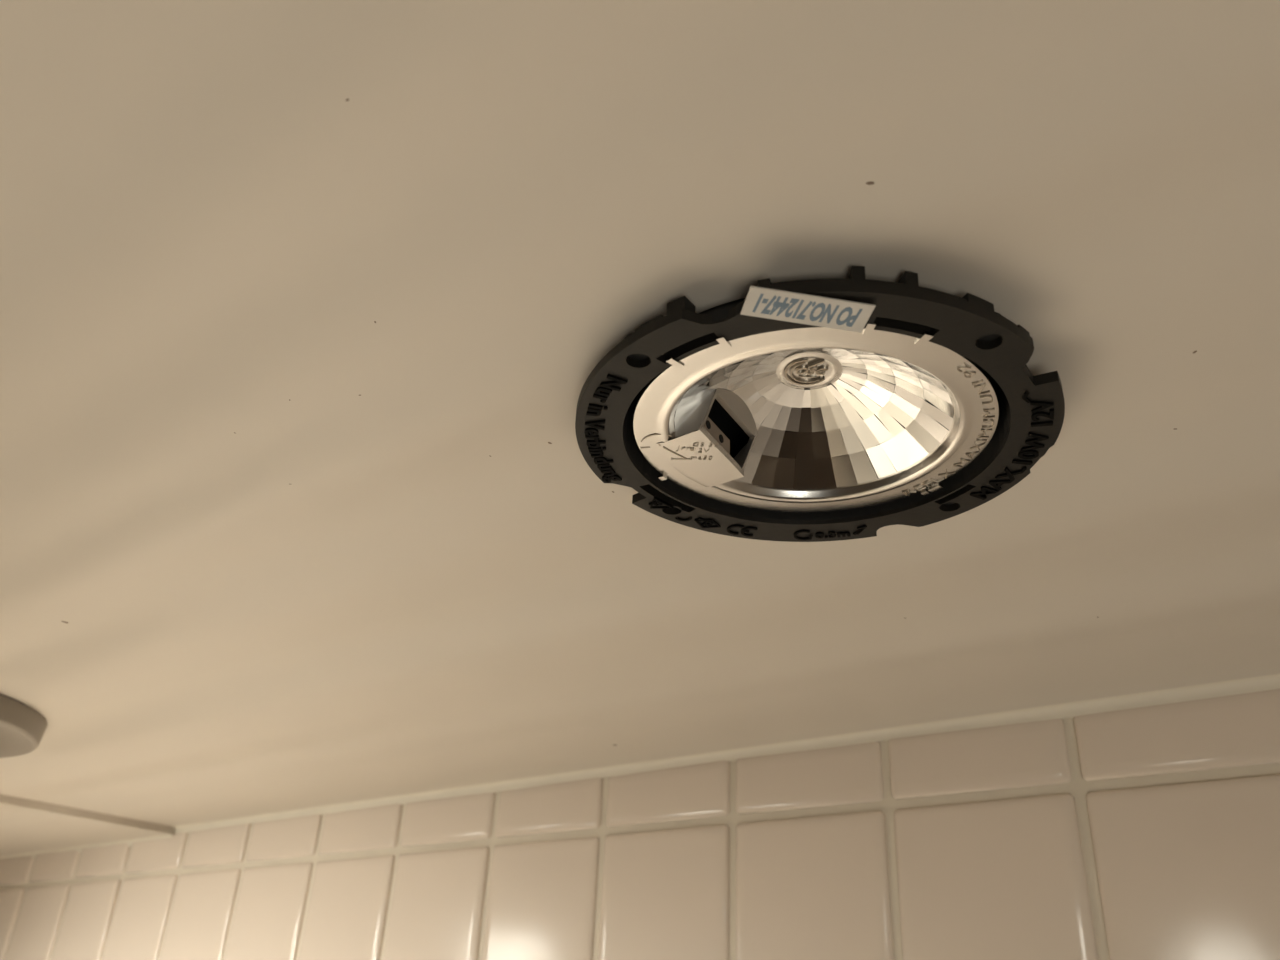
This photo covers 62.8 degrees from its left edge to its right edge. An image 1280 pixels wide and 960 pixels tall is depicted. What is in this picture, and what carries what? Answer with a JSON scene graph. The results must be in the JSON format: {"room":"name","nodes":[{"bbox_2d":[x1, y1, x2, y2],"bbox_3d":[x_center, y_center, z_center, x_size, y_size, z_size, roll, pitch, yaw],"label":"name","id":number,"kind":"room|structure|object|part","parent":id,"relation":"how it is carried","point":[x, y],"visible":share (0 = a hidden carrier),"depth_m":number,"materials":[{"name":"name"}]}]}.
{"room":"bathroom","nodes":[
{"label":"bathroom","id":0,"kind":"room"},
{"bbox_2d":[0,0,1279,855],"bbox_3d":[-1.118,-0.135,0.202,3.840,0.019,2.319,-18,-35,34],"label":"ceiling","id":1,"kind":"structure","parent":0,"point":[308,308],"depth_m":0.28,"materials":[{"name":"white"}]},
{"bbox_2d":[0,694,46,757],"bbox_3d":[-0.450,0.138,0.621,0.174,0.015,0.174,-18,-35,34],"label":"recessed light","id":2,"kind":"object","parent":1,"relation":"in","point":[22,729],"visible":1,"depth_m":0.62,"materials":[{"name":"grey metal"}]},
{"bbox_3d":[-1.884,0.117,0.742,1.899,0.019,2.319,-18,-35,34],"label":"panel","id":3,"kind":"part","parent":1,"relation":"part of","materials":[{"name":"white paint"}]},
{"bbox_2d":[575,266,1064,541],"bbox_3d":[0.048,-0.030,0.302,0.131,0.046,0.133,-18,-35,34],"label":"recessed light","id":4,"kind":"object","parent":1,"relation":"in","point":[854,407],"visible":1,"depth_m":0.30,"materials":[{"name":"black plastic"}]},
{"bbox_2d":[671,417,729,454],"bbox_3d":[0.016,-0.012,0.310,0.015,0.008,0.020,-13,-32,27],"label":"socket","id":5,"kind":"object","parent":4,"relation":"attached to","point":[689,435],"depth_m":0.30,"materials":[{"name":"white"}]},
{"bbox_3d":[0.049,-0.024,0.298,0.076,0.019,0.077,-18,-35,34],"label":"lamp shade","id":6,"kind":"part","parent":4,"relation":"part of","materials":[{"name":"metal"}]},
{"bbox_2d":[0,689,1279,959],"bbox_3d":[-0.452,1.387,0.440,3.840,2.416,0.083,-18,-35,34],"label":"wall","id":7,"kind":"structure","parent":0,"point":[1148,832],"depth_m":0.59,"materials":[{"name":"tile"}]},
{"bbox_2d":[0,834,172,858],"bbox_3d":[-1.188,0.582,1.512,1.899,0.006,0.008,-18,-35,34],"label":"trim","id":8,"kind":"structure","parent":7,"relation":"attached to","point":[129,842],"depth_m":1.07,"materials":[{"name":"plastic"}]},
{"bbox_2d":[172,674,1279,832],"bbox_3d":[0.328,0.079,0.446,1.940,0.006,0.008,-18,-35,34],"label":"trim","id":9,"kind":"structure","parent":7,"relation":"attached to","point":[1268,682],"depth_m":0.60,"materials":[{"name":"plastic"}]}
]}

